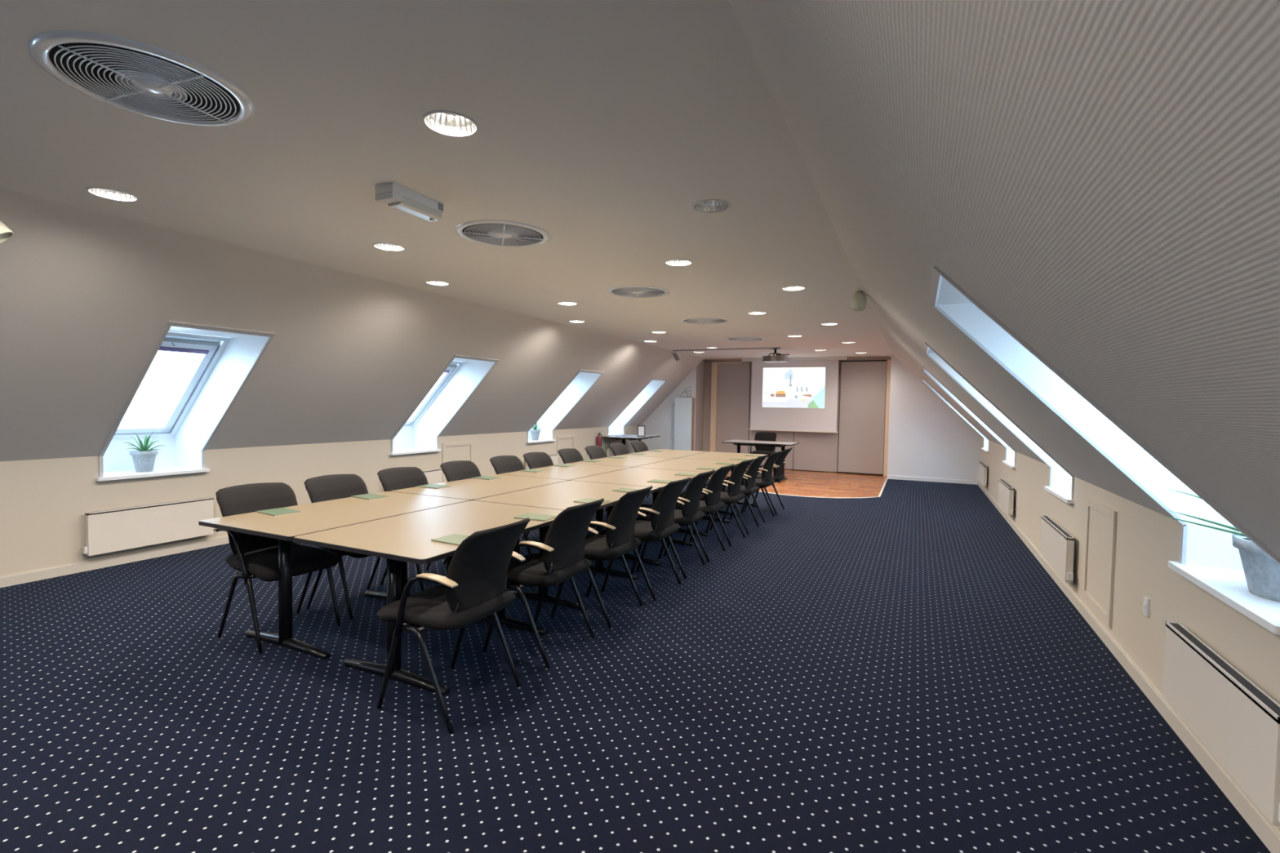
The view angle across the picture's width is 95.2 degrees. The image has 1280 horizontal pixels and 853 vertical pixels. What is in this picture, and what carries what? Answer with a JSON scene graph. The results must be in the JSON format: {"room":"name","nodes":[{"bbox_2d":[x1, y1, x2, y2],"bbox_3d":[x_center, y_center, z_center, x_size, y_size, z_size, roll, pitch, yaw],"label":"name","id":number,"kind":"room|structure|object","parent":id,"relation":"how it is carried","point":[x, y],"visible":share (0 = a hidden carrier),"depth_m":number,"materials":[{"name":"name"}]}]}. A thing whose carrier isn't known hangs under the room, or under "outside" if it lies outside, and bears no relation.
{"room":"conference room","nodes":[
{"label":"conference room","id":0,"kind":"room"},
{"bbox_2d":[129,449,158,472],"bbox_3d":[-4.404,0.307,5.196,0.198,0.185,0.198,2,2,25],"label":"pot","id":1,"kind":"object","parent":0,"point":[144,460],"depth_m":5.14,"materials":[{"name":"concrete"}]},
{"bbox_2d":[0,425,638,577],"bbox_3d":[-3.403,0.637,6.918,0.001,0.921,15.950,2,2,25],"label":"wall","id":2,"kind":"structure","parent":0,"point":[44,503],"depth_m":5.21,"materials":[{"name":"beige paint"}]},
{"bbox_2d":[0,535,229,587],"bbox_3d":[-3.404,1.058,6.931,0.014,0.078,15.950,2,2,25],"label":"baseboard","id":3,"kind":"structure","parent":2,"relation":"attached to","point":[51,572],"depth_m":4.82,"materials":[{"name":"beige wood"}]},
{"bbox_2d":[82,497,213,555],"bbox_3d":[-4.237,0.848,5.083,0.075,0.348,0.942,2,2,25],"label":"radiator","id":4,"kind":"object","parent":2,"relation":"attached to","point":[108,531],"visible":1,"depth_m":5.01,"materials":[{"name":"beige metal"}]},
{"bbox_2d":[89,497,210,512],"bbox_3d":[-4.217,0.679,5.080,0.032,0.004,0.896,2,2,25],"label":"grille","id":5,"kind":"object","parent":4,"relation":"attached to","point":[206,499],"depth_m":5.07,"materials":[{"name":"black"}]},
{"bbox_2d":[422,468,442,484],"bbox_3d":[-2.987,0.770,7.720,0.075,0.348,0.952,2,2,25],"label":"radiator","id":6,"kind":"object","parent":2,"relation":"attached to","point":[433,476],"visible":0.21,"depth_m":7.99,"materials":[{"name":"beige metal"}]},
{"bbox_2d":[441,440,473,482],"bbox_3d":[-2.642,0.573,8.504,0.016,0.695,0.630,2,2,25],"label":"access hatch","id":7,"kind":"object","parent":2,"relation":"attached to","point":[460,452],"visible":0.51,"depth_m":8.47,"materials":[{"name":"beige paint"}]},
{"bbox_2d":[556,435,574,464],"bbox_3d":[-1.407,0.507,11.111,0.016,0.670,0.600,2,2,25],"label":"access hatch","id":8,"kind":"object","parent":2,"relation":"attached to","point":[569,441],"visible":0.52,"depth_m":11.03,"materials":[{"name":"beige paint"}]},
{"bbox_2d":[0,188,704,461],"bbox_3d":[-2.669,-0.588,6.534,1.580,1.580,15.950,2,2,25],"label":"wall","id":9,"kind":"structure","parent":0,"point":[87,297],"depth_m":4.88,"materials":[{"name":"white paint"}]},
{"bbox_2d":[0,220,13,243],"bbox_3d":[-3.468,-1.060,3.123,0.173,0.188,0.137,0,2,-22],"label":"spotlight","id":10,"kind":"object","parent":9,"relation":"attached to","point":[6,233],"visible":1,"depth_m":3.15,"materials":[{"name":"white plastic"}]},
{"bbox_2d":[95,320,275,481],"bbox_3d":[-3.994,-0.208,4.987,1.574,1.296,0.830,2,2,25],"label":"window","id":11,"kind":"structure","parent":9,"relation":"in","point":[228,357],"depth_m":5.27,"materials":[{"name":"white paint"}]},
{"bbox_2d":[123,431,161,472],"bbox_3d":[-4.398,0.224,5.207,0.285,0.352,0.297,0,3,-31],"label":"aloe","id":12,"kind":"object","parent":11,"relation":"on","point":[144,459],"visible":1,"depth_m":5.15,"materials":[{"name":"plant"}]},
{"bbox_2d":[159,346,208,354],"bbox_3d":[-3.946,-0.660,4.950,0.055,0.055,0.522,2,2,25],"label":"roller blind","id":13,"kind":"object","parent":11,"relation":"attached to","point":[203,350],"depth_m":5.03,"materials":[{"name":"purple"}]},
{"bbox_2d":[389,354,498,455],"bbox_3d":[-2.735,-0.287,7.642,1.574,1.296,0.850,2,2,25],"label":"window","id":14,"kind":"structure","parent":9,"relation":"in","point":[420,431],"depth_m":8.00,"materials":[{"name":"white paint"}]},
{"bbox_2d":[525,369,604,443],"bbox_3d":[-1.512,-0.364,10.221,1.574,1.296,0.840,2,2,25],"label":"window","id":15,"kind":"structure","parent":9,"relation":"in","point":[583,381],"depth_m":10.53,"materials":[{"name":"white paint"}]},
{"bbox_2d":[607,377,667,435],"bbox_3d":[-0.283,-0.441,12.814,1.574,1.296,0.820,2,2,25],"label":"window","id":16,"kind":"structure","parent":9,"relation":"in","point":[616,427],"depth_m":13.11,"materials":[{"name":"white paint"}]},
{"bbox_2d":[673,397,694,450],"bbox_3d":[1.020,-0.043,13.517,0.452,1.260,0.205,2,2,25],"label":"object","id":17,"kind":"object","parent":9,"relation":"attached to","point":[684,407],"visible":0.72,"depth_m":13.42,"materials":[{"name":"beige"}]},
{"bbox_2d":[0,0,892,359],"bbox_3d":[-0.117,-1.303,5.635,4.131,0.001,16.550,2,2,25],"label":"ceiling","id":18,"kind":"structure","parent":0,"point":[602,123],"depth_m":2.58,"materials":[{"name":"white paint"}]},
{"bbox_2d":[85,186,139,201],"bbox_3d":[-2.847,-1.310,3.159,0.218,0.120,0.218,2,2,25],"label":"recessed light","id":19,"kind":"object","parent":18,"relation":"in","point":[105,193],"visible":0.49,"depth_m":3.21,"materials":[{"name":"beige"}]},
{"bbox_2d":[27,30,254,126],"bbox_3d":[-1.708,-1.186,2.047,0.600,0.017,0.600,2,2,25],"label":"ceiling vent","id":20,"kind":"object","parent":18,"relation":"in","point":[141,78],"visible":1,"depth_m":1.99,"materials":[{"name":"silver metal"}]},
{"bbox_2d":[53,44,236,122],"bbox_3d":[-1.708,-1.184,2.047,0.487,0.002,0.487,2,2,25],"label":"grille","id":21,"kind":"object","parent":20,"relation":"attached to","point":[136,78],"depth_m":2.02,"materials":[{"name":"silver metal"}]},
{"bbox_2d":[372,242,405,251],"bbox_3d":[-1.778,-1.329,4.147,0.218,0.120,0.218,2,2,25],"label":"recessed light","id":22,"kind":"object","parent":18,"relation":"in","point":[382,246],"visible":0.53,"depth_m":4.22,"materials":[{"name":"beige"}]},
{"bbox_2d":[375,182,444,222],"bbox_3d":[-1.214,-1.178,3.103,0.129,0.095,0.350,2,2,25],"label":"emergency light","id":23,"kind":"object","parent":18,"relation":"attached to","point":[393,194],"visible":1,"depth_m":3.04,"materials":[{"name":"white plastic"}]},
{"bbox_2d":[387,195,442,222],"bbox_3d":[-1.203,-1.161,3.134,0.110,0.041,0.280,2,2,25],"label":"diffuser","id":24,"kind":"object","parent":23,"relation":"attached to","point":[412,205],"depth_m":3.10,"materials":[{"name":"white"}]},
{"bbox_2d":[421,110,479,137],"bbox_3d":[-0.742,-1.243,2.296,0.218,0.120,0.218,2,2,25],"label":"recessed light","id":25,"kind":"object","parent":18,"relation":"in","point":[444,122],"visible":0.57,"depth_m":2.37,"materials":[{"name":"white plastic"}]},
{"bbox_2d":[454,219,550,247],"bbox_3d":[-0.886,-1.238,3.793,0.600,0.017,0.600,1,2,-9],"label":"ceiling vent","id":26,"kind":"object","parent":18,"relation":"in","point":[496,233],"visible":1,"depth_m":3.75,"materials":[{"name":"grey metal"}]},
{"bbox_2d":[464,224,541,246],"bbox_3d":[-0.886,-1.236,3.793,0.487,0.002,0.487,1,2,-9],"label":"grille","id":27,"kind":"object","parent":26,"relation":"attached to","point":[497,235],"depth_m":3.77,"materials":[{"name":"silver metal"}]},
{"bbox_2d":[607,285,669,297],"bbox_3d":[-0.017,-1.293,5.649,0.600,0.017,0.600,1,2,2],"label":"ceiling vent","id":28,"kind":"object","parent":18,"relation":"in","point":[630,291],"visible":1,"depth_m":5.61,"materials":[{"name":"grey metal"}]},
{"bbox_2d":[613,287,663,297],"bbox_3d":[-0.017,-1.292,5.649,0.487,0.002,0.487,1,2,2],"label":"grille","id":29,"kind":"object","parent":28,"relation":"attached to","point":[619,291],"depth_m":5.62,"materials":[{"name":"metal"}]},
{"bbox_2d":[664,258,693,266],"bbox_3d":[0.295,-1.307,4.460,0.218,0.120,0.218,2,2,25],"label":"recessed light","id":30,"kind":"object","parent":18,"relation":"in","point":[674,262],"visible":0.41,"depth_m":4.54,"materials":[{"name":"beige"}]},
{"bbox_2d":[680,316,728,324],"bbox_3d":[0.825,-1.349,7.495,0.600,0.017,0.600,1,2,8],"label":"ceiling vent","id":31,"kind":"object","parent":18,"relation":"in","point":[702,320],"visible":1,"depth_m":7.43,"materials":[{"name":"grey"}]},
{"bbox_2d":[685,318,723,324],"bbox_3d":[0.825,-1.347,7.495,0.487,0.002,0.487,1,2,8],"label":"grille","id":32,"kind":"object","parent":31,"relation":"attached to","point":[692,321],"depth_m":7.48,"materials":[{"name":"metal"}]},
{"bbox_2d":[691,199,731,213],"bbox_3d":[0.389,-1.257,3.188,0.218,0.120,0.218,2,2,25],"label":"recessed light","id":33,"kind":"object","parent":18,"relation":"in","point":[706,206],"visible":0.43,"depth_m":3.26,"materials":[{"name":"white plastic"}]},
{"bbox_2d":[727,336,764,341],"bbox_3d":[1.706,-1.406,9.401,0.600,0.017,0.600,2,2,25],"label":"ceiling vent","id":34,"kind":"object","parent":18,"relation":"in","point":[736,338],"visible":1,"depth_m":9.32,"materials":[{"name":"grey"}]},
{"bbox_2d":[762,348,789,362],"bbox_3d":[2.548,-1.332,10.918,0.470,0.250,0.343,2,2,25],"label":"ceiling projector","id":35,"kind":"object","parent":18,"relation":"hanging from","point":[779,357],"visible":0.96,"depth_m":10.84,"materials":[{"name":"black"}]},
{"bbox_2d":[742,356,847,432],"bbox_3d":[3.358,-0.705,12.945,2.280,1.628,0.100,2,2,25],"label":"projection screen","id":36,"kind":"object","parent":18,"relation":"hanging from","point":[798,394],"visible":1,"depth_m":12.90,"materials":[{"name":"white fabric"}]},
{"bbox_2d":[762,367,825,408],"bbox_3d":[3.384,-0.860,12.925,1.355,0.885,0.001,2,2,25],"label":"picture","id":37,"kind":"object","parent":36,"relation":"attached to","point":[782,387],"depth_m":12.92,"materials":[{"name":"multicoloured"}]},
{"bbox_2d":[849,291,867,311],"bbox_3d":[2.054,-1.177,5.486,0.152,0.191,0.184,1,2,4],"label":"speaker","id":38,"kind":"object","parent":18,"relation":"attached to","point":[859,300],"visible":0.89,"depth_m":5.43,"materials":[{"name":"white plastic"}]},
{"bbox_2d":[0,478,1271,852],"bbox_3d":[-0.202,1.207,5.418,7.103,0.001,15.950,2,2,25],"label":"floor","id":39,"kind":"structure","parent":0,"point":[897,671],"depth_m":2.65,"materials":[{"name":"blue carpet"}]},
{"bbox_2d":[213,482,341,653],"bbox_3d":[-2.205,0.808,3.552,0.611,0.873,0.537,2,2,29],"label":"armchair","id":40,"kind":"object","parent":39,"relation":"on","point":[254,556],"visible":0.75,"depth_m":3.50,"materials":[{"name":"black metal"}]},
{"bbox_2d":[198,491,469,659],"bbox_3d":[-1.834,0.882,3.694,0.804,0.724,1.309,2,2,25],"label":"conference table","id":41,"kind":"object","parent":39,"relation":"on","point":[317,517],"visible":0.71,"depth_m":3.33,"materials":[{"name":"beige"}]},
{"bbox_2d":[255,507,301,515],"bbox_3d":[-2.191,0.516,3.545,0.216,0.007,0.156,2,3,32],"label":"notepad","id":42,"kind":"object","parent":41,"relation":"on","point":[280,511],"visible":1,"depth_m":3.53,"materials":[{"name":"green paper"}]},
{"bbox_2d":[350,493,388,499],"bbox_3d":[-1.922,0.498,4.159,0.216,0.007,0.156,2,3,31],"label":"notepad","id":43,"kind":"object","parent":41,"relation":"on","point":[366,496],"visible":1,"depth_m":4.14,"materials":[{"name":"green"}]},
{"bbox_2d":[303,474,410,620],"bbox_3d":[-1.966,0.793,4.056,0.611,0.873,0.537,2,2,27],"label":"armchair","id":44,"kind":"object","parent":39,"relation":"on","point":[334,486],"visible":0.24,"depth_m":4.07,"materials":[{"name":"black metal"}]},
{"bbox_2d":[377,466,431,591],"bbox_3d":[-1.712,0.777,4.594,0.611,0.873,0.537,2,2,26],"label":"armchair","id":45,"kind":"object","parent":39,"relation":"on","point":[399,477],"visible":0.16,"depth_m":4.65,"materials":[{"name":"black metal"}]},
{"bbox_2d":[293,500,563,695],"bbox_3d":[-1.065,0.909,3.330,0.883,0.724,1.309,2,2,25],"label":"conference table","id":46,"kind":"object","parent":39,"relation":"on","point":[407,537],"visible":0.7,"depth_m":3.02,"materials":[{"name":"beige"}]},
{"bbox_2d":[431,533,468,545],"bbox_3d":[-0.901,0.562,2.901,0.216,0.007,0.156,2,2,28],"label":"notepad","id":47,"kind":"object","parent":46,"relation":"on","point":[454,539],"visible":0.57,"depth_m":2.90,"materials":[{"name":"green paper"}]},
{"bbox_2d":[513,512,556,521],"bbox_3d":[-0.626,0.544,3.512,0.216,0.007,0.156,2,2,21],"label":"notepad","id":48,"kind":"object","parent":46,"relation":"on","point":[535,517],"visible":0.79,"depth_m":3.50,"materials":[{"name":"green"}]},
{"bbox_2d":[376,517,530,733],"bbox_3d":[-0.857,0.860,2.765,0.611,0.873,0.536,2,2,26],"label":"armchair","id":49,"kind":"object","parent":39,"relation":"on","point":[474,588],"visible":1,"depth_m":2.61,"materials":[{"name":"fabric"}]},
{"bbox_2d":[440,460,481,564],"bbox_3d":[-1.430,0.759,5.189,0.611,0.873,0.536,2,2,24],"label":"armchair","id":50,"kind":"object","parent":39,"relation":"on","point":[456,470],"visible":0.13,"depth_m":5.27,"materials":[{"name":"black fabric"}]},
{"bbox_2d":[391,474,568,577],"bbox_3d":[-1.279,0.848,4.863,0.804,0.724,1.269,2,2,25],"label":"conference table","id":51,"kind":"object","parent":39,"relation":"on","point":[470,489],"visible":0.34,"depth_m":4.71,"materials":[{"name":"beige wood"}]},
{"bbox_2d":[489,455,530,553],"bbox_3d":[-1.151,0.742,5.777,0.611,0.873,0.536,2,2,27],"label":"armchair","id":52,"kind":"object","parent":39,"relation":"on","point":[501,464],"visible":0.13,"depth_m":5.86,"materials":[{"name":"black fabric"}]},
{"bbox_2d":[523,452,554,536],"bbox_3d":[-0.922,0.727,6.260,0.611,0.873,0.536,2,2,26],"label":"armchair","id":53,"kind":"object","parent":39,"relation":"on","point":[533,460],"visible":0.09,"depth_m":6.35,"materials":[{"name":"fabric"}]},
{"bbox_2d":[482,497,604,668],"bbox_3d":[-0.539,0.842,3.389,0.611,0.873,0.536,2,2,26],"label":"armchair","id":54,"kind":"object","parent":39,"relation":"on","point":[562,558],"visible":0.91,"depth_m":3.22,"materials":[{"name":"black metal"}]},
{"bbox_2d":[500,462,631,529],"bbox_3d":[-0.729,0.813,6.024,0.804,0.724,1.289,2,2,25],"label":"conference table","id":55,"kind":"object","parent":39,"relation":"on","point":[580,470],"visible":0.27,"depth_m":5.89,"materials":[{"name":"beige wood"}]},
{"bbox_2d":[474,480,658,610],"bbox_3d":[-0.510,0.874,4.499,0.883,0.724,1.269,2,2,25],"label":"conference table","id":56,"kind":"object","parent":39,"relation":"on","point":[562,495],"visible":0.59,"depth_m":4.36,"materials":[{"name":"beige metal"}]},
{"bbox_2d":[557,448,595,528],"bbox_3d":[-0.639,0.710,6.857,0.611,0.873,0.536,2,2,25],"label":"armchair","id":57,"kind":"object","parent":39,"relation":"on","point":[567,455],"visible":0.16,"depth_m":6.94,"materials":[{"name":"black metal"}]},
{"bbox_2d":[584,445,607,511],"bbox_3d":[-0.377,0.693,7.410,0.611,0.873,0.536,2,2,24],"label":"armchair","id":58,"kind":"object","parent":39,"relation":"on","point":[594,452],"visible":0.15,"depth_m":7.50,"materials":[{"name":"black metal"}]},
{"bbox_2d":[551,485,653,628],"bbox_3d":[-0.242,0.825,3.951,0.611,0.873,0.537,2,2,25],"label":"armchair","id":59,"kind":"object","parent":39,"relation":"on","point":[619,539],"visible":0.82,"depth_m":3.78,"materials":[{"name":"black metal"}]},
{"bbox_2d":[573,454,675,523],"bbox_3d":[-0.173,0.778,7.198,0.804,0.724,1.299,2,2,25],"label":"conference table","id":60,"kind":"object","parent":39,"relation":"on","point":[632,461],"visible":0.3,"depth_m":7.04,"materials":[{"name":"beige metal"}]},
{"bbox_2d":[608,443,653,506],"bbox_3d":[-0.102,0.676,7.989,0.611,0.873,0.537,2,2,25],"label":"armchair","id":61,"kind":"object","parent":39,"relation":"on","point":[618,449],"visible":0.07,"depth_m":8.08,"materials":[{"name":"black metal"}]},
{"bbox_2d":[602,434,660,444],"bbox_3d":[-0.178,0.570,12.722,0.800,0.724,1.250,2,2,25],"label":"side table","id":62,"kind":"object","parent":39,"relation":"on","point":[631,437],"visible":0.33,"depth_m":12.37,"materials":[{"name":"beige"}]},
{"bbox_2d":[571,467,705,565],"bbox_3d":[0.040,0.840,5.660,0.883,0.724,1.289,2,2,25],"label":"conference table","id":63,"kind":"object","parent":39,"relation":"on","point":[640,477],"visible":0.52,"depth_m":5.54,"materials":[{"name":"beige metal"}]},
{"bbox_2d":[630,440,649,497],"bbox_3d":[0.176,0.658,8.576,0.611,0.873,0.536,2,2,26],"label":"armchair","id":64,"kind":"object","parent":39,"relation":"on","point":[638,446],"visible":0.09,"depth_m":8.68,"materials":[{"name":"black metal"}]},
{"bbox_2d":[600,476,690,601],"bbox_3d":[0.060,0.811,4.478,0.611,0.873,0.536,2,2,27],"label":"armchair","id":65,"kind":"object","parent":39,"relation":"on","point":[662,525],"visible":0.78,"depth_m":4.31,"materials":[{"name":"black metal"}]},
{"bbox_2d":[622,448,708,506],"bbox_3d":[0.389,0.743,8.384,0.804,0.724,1.314,2,2,25],"label":"conference table","id":66,"kind":"object","parent":39,"relation":"on","point":[676,454],"visible":0.25,"depth_m":8.19,"materials":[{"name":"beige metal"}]},
{"bbox_2d":[635,469,715,578],"bbox_3d":[0.316,0.794,5.024,0.611,0.873,0.536,2,2,25],"label":"armchair","id":67,"kind":"object","parent":39,"relation":"on","point":[690,513],"visible":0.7,"depth_m":4.86,"materials":[{"name":"black metal"}]},
{"bbox_2d":[634,457,740,536],"bbox_3d":[0.597,0.805,6.835,0.883,0.724,1.299,2,2,25],"label":"conference table","id":68,"kind":"object","parent":39,"relation":"on","point":[683,464],"visible":0.45,"depth_m":6.74,"materials":[{"name":"beige wood"}]},
{"bbox_2d":[663,463,734,562],"bbox_3d":[0.568,0.779,5.549,0.611,0.873,0.536,2,2,26],"label":"armchair","id":69,"kind":"object","parent":39,"relation":"on","point":[712,504],"visible":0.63,"depth_m":5.36,"materials":[{"name":"black fabric"}]},
{"bbox_2d":[689,458,753,546],"bbox_3d":[0.866,0.761,6.148,0.611,0.873,0.536,2,2,27],"label":"armchair","id":70,"kind":"object","parent":39,"relation":"on","point":[733,495],"visible":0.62,"depth_m":5.96,"materials":[{"name":"black metal"}]},
{"bbox_2d":[678,451,768,516],"bbox_3d":[1.159,0.769,8.020,0.883,0.724,1.314,2,2,25],"label":"conference table","id":71,"kind":"object","parent":39,"relation":"on","point":[710,455],"visible":0.37,"depth_m":7.95,"materials":[{"name":"beige wood"}]},
{"bbox_2d":[709,453,767,534],"bbox_3d":[1.138,0.744,6.717,0.611,0.873,0.536,2,2,25],"label":"armchair","id":72,"kind":"object","parent":39,"relation":"on","point":[749,487],"visible":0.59,"depth_m":6.53,"materials":[{"name":"black fabric"}]},
{"bbox_2d":[729,450,782,523],"bbox_3d":[1.465,0.725,7.365,0.611,0.873,0.536,2,2,27],"label":"armchair","id":73,"kind":"object","parent":39,"relation":"on","point":[766,481],"visible":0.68,"depth_m":7.17,"materials":[{"name":"black metal"}]},
{"bbox_2d":[742,447,792,515],"bbox_3d":[1.730,0.709,7.913,0.611,0.873,0.537,2,2,25],"label":"armchair","id":74,"kind":"object","parent":39,"relation":"on","point":[777,475],"visible":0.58,"depth_m":7.73,"materials":[{"name":"black metal"}]},
{"bbox_2d":[694,360,704,451],"bbox_3d":[1.410,-0.332,13.769,0.001,2.501,0.600,2,2,25],"label":"wall","id":75,"kind":"structure","parent":0,"point":[700,366],"depth_m":13.74,"materials":[{"name":"grey paint"}]},
{"bbox_2d":[709,466,887,497],"bbox_3d":[2.538,1.026,11.437,4.115,0.001,3.900,2,2,25],"label":"floor","id":76,"kind":"structure","parent":0,"point":[797,482],"depth_m":10.74,"materials":[{"name":"brown wood"}]},
{"bbox_2d":[702,362,711,451],"bbox_3d":[1.614,-0.307,13.950,0.207,2.416,0.040,2,2,25],"label":"wall panel","id":77,"kind":"object","parent":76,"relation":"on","point":[708,366],"visible":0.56,"depth_m":13.93,"materials":[{"name":"grey"}]},
{"bbox_2d":[721,440,799,482],"bbox_3d":[2.341,0.662,11.386,1.340,0.724,0.800,2,2,25],"label":"table","id":78,"kind":"object","parent":76,"relation":"on","point":[739,442],"visible":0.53,"depth_m":11.20,"materials":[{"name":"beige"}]},
{"bbox_2d":[749,431,776,474],"bbox_3d":[2.562,0.563,12.154,0.537,0.873,0.611,2,2,24],"label":"armchair","id":79,"kind":"object","parent":76,"relation":"on","point":[760,436],"visible":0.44,"depth_m":12.27,"materials":[{"name":"black metal"}]},
{"bbox_2d":[640,354,980,480],"bbox_3d":[3.362,-0.265,12.846,7.103,2.501,0.600,2,2,25],"label":"wall","id":80,"kind":"structure","parent":0,"point":[926,438],"depth_m":11.54,"materials":[{"name":"white paint"}]},
{"bbox_2d":[710,362,742,452],"bbox_3d":[2.013,-0.284,13.717,0.705,2.430,0.120,2,2,25],"label":"trim","id":81,"kind":"structure","parent":80,"relation":"attached to","point":[714,365],"depth_m":13.78,"materials":[{"name":"beige wood"}]},
{"bbox_2d":[703,356,891,362],"bbox_3d":[3.397,-1.489,13.069,4.115,0.071,0.060,2,2,25],"label":"trim","id":82,"kind":"structure","parent":80,"relation":"attached to","point":[850,358],"depth_m":12.51,"materials":[{"name":"beige"}]},
{"bbox_2d":[883,360,890,475],"bbox_3d":[5.186,-0.176,12.244,0.095,2.430,0.090,2,2,25],"label":"trim","id":83,"kind":"structure","parent":80,"relation":"attached to","point":[888,364],"depth_m":12.21,"materials":[{"name":"beige"}]},
{"bbox_2d":[887,475,977,484],"bbox_3d":[3.210,0.958,12.614,7.103,0.070,0.014,2,2,25],"label":"baseboard","id":84,"kind":"structure","parent":80,"relation":"attached to","point":[899,477],"depth_m":11.42,"materials":[{"name":"white paint"}]},
{"bbox_2d":[748,360,887,475],"bbox_3d":[3.389,-0.276,13.142,4.115,2.501,0.001,2,2,25],"label":"wall","id":85,"kind":"structure","parent":0,"point":[866,360],"depth_m":12.63,"materials":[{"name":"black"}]},
{"bbox_2d":[715,362,751,466],"bbox_3d":[2.177,-0.287,13.684,0.772,2.416,0.040,2,2,25],"label":"wall panel","id":86,"kind":"object","parent":85,"relation":"attached to","point":[733,379],"visible":0.72,"depth_m":13.66,"materials":[{"name":"grey"}]},
{"bbox_2d":[748,362,794,469],"bbox_3d":[2.996,-0.260,13.307,1.007,2.416,0.040,2,2,25],"label":"wall panel","id":87,"kind":"object","parent":85,"relation":"attached to","point":[781,436],"visible":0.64,"depth_m":13.21,"materials":[{"name":"grey"}]},
{"bbox_2d":[793,360,840,471],"bbox_3d":[3.889,-0.229,12.885,0.942,2.416,0.040,2,2,25],"label":"wall panel","id":88,"kind":"object","parent":85,"relation":"attached to","point":[815,451],"visible":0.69,"depth_m":12.87,"materials":[{"name":"grey wood"}]},
{"bbox_2d":[837,361,886,474],"bbox_3d":[4.718,-0.192,12.443,0.902,2.370,0.040,2,2,25],"label":"wall panel","id":89,"kind":"object","parent":85,"relation":"attached to","point":[863,384],"visible":1,"depth_m":12.42,"materials":[{"name":"grey wood"}]},
{"bbox_2d":[729,0,1279,559],"bbox_3d":[2.321,-0.417,4.173,1.580,1.580,15.950,2,2,25],"label":"wall","id":90,"kind":"structure","parent":0,"point":[1101,177],"depth_m":1.13,"materials":[{"name":"white paint"}]},
{"bbox_2d":[920,377,989,452],"bbox_3d":[5.698,-0.239,10.100,1.574,1.296,0.870,2,2,25],"label":"window","id":91,"kind":"structure","parent":90,"relation":"in","point":[986,442],"depth_m":10.36,"materials":[{"name":"white paint"}]},
{"bbox_2d":[921,365,1016,468],"bbox_3d":[4.465,-0.162,7.499,1.574,1.296,0.870,2,2,25],"label":"window","id":92,"kind":"structure","parent":90,"relation":"in","point":[1011,454],"depth_m":7.77,"materials":[{"name":"white paint"}]},
{"bbox_2d":[923,342,1074,503],"bbox_3d":[3.236,-0.085,4.907,1.574,1.296,0.890,2,2,25],"label":"window","id":93,"kind":"structure","parent":90,"relation":"in","point":[1061,482],"depth_m":5.19,"materials":[{"name":"white paint"}]},
{"bbox_2d":[928,265,1279,635],"bbox_3d":[2.012,-0.008,2.323,1.574,1.296,0.890,2,2,25],"label":"window","id":94,"kind":"structure","parent":90,"relation":"in","point":[1209,559],"depth_m":2.61,"materials":[{"name":"white paint"}]},
{"bbox_2d":[1163,489,1279,602],"bbox_3d":[2.307,0.438,2.185,0.526,0.373,0.387,2,2,25],"label":"aloe","id":95,"kind":"object","parent":94,"relation":"on","point":[1262,573],"visible":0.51,"depth_m":2.14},
{"bbox_2d":[978,436,1279,831],"bbox_3d":[3.014,0.857,3.883,0.001,0.921,15.950,2,2,25],"label":"wall","id":96,"kind":"structure","parent":0,"point":[1146,540],"depth_m":3.04,"materials":[{"name":"beige paint"}]},
{"bbox_2d":[977,462,988,486],"bbox_3d":[5.853,0.805,9.969,0.075,0.332,0.922,2,2,25],"label":"radiator","id":97,"kind":"object","parent":96,"relation":"attached to","point":[983,473],"visible":1,"depth_m":9.69,"materials":[{"name":"white metal"}]},
{"bbox_2d":[998,479,1015,515],"bbox_3d":[4.616,0.883,7.358,0.075,0.332,1.002,2,2,25],"label":"radiator","id":98,"kind":"object","parent":96,"relation":"attached to","point":[1006,495],"visible":1,"depth_m":7.12,"materials":[{"name":"white metal"}]},
{"bbox_2d":[1040,515,1075,582],"bbox_3d":[3.353,0.962,4.693,0.075,0.332,1.002,2,2,25],"label":"radiator","id":99,"kind":"object","parent":96,"relation":"attached to","point":[1057,545],"visible":1,"depth_m":4.52,"materials":[{"name":"white metal"}]},
{"bbox_2d":[1043,515,1071,537],"bbox_3d":[3.347,0.799,4.703,0.032,0.004,0.956,2,2,25],"label":"grille","id":100,"kind":"object","parent":99,"relation":"attached to","point":[1057,528],"depth_m":4.66,"materials":[{"name":"black metal"}]},
{"bbox_2d":[1081,497,1117,626],"bbox_3d":[2.952,0.844,3.768,0.016,0.695,0.630,2,2,25],"label":"access hatch","id":101,"kind":"object","parent":96,"relation":"attached to","point":[1100,524],"visible":1,"depth_m":3.73,"materials":[{"name":"beige paint"}]},
{"bbox_2d":[977,480,1279,852],"bbox_3d":[3.001,1.278,3.902,0.014,0.078,15.950,2,2,25],"label":"baseboard","id":102,"kind":"structure","parent":96,"relation":"attached to","point":[1266,832],"depth_m":2.60,"materials":[{"name":"beige wood"}]},
{"bbox_2d":[1162,621,1279,826],"bbox_3d":[2.147,1.036,2.150,0.075,0.335,0.912,2,2,25],"label":"radiator","id":103,"kind":"object","parent":96,"relation":"attached to","point":[1236,721],"visible":1,"depth_m":2.06,"materials":[{"name":"white metal"}]},
{"bbox_2d":[1169,622,1279,716],"bbox_3d":[2.142,0.872,2.160,0.032,0.004,0.866,2,2,25],"label":"grille","id":104,"kind":"object","parent":103,"relation":"attached to","point":[1255,694],"depth_m":2.08,"materials":[{"name":"black"}]},
{"bbox_2d":[1231,533,1279,602],"bbox_3d":[2.388,0.525,2.133,0.330,0.205,0.330,2,2,25],"label":"pot","id":105,"kind":"object","parent":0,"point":[1262,573],"depth_m":2.13,"materials":[{"name":"concrete"}]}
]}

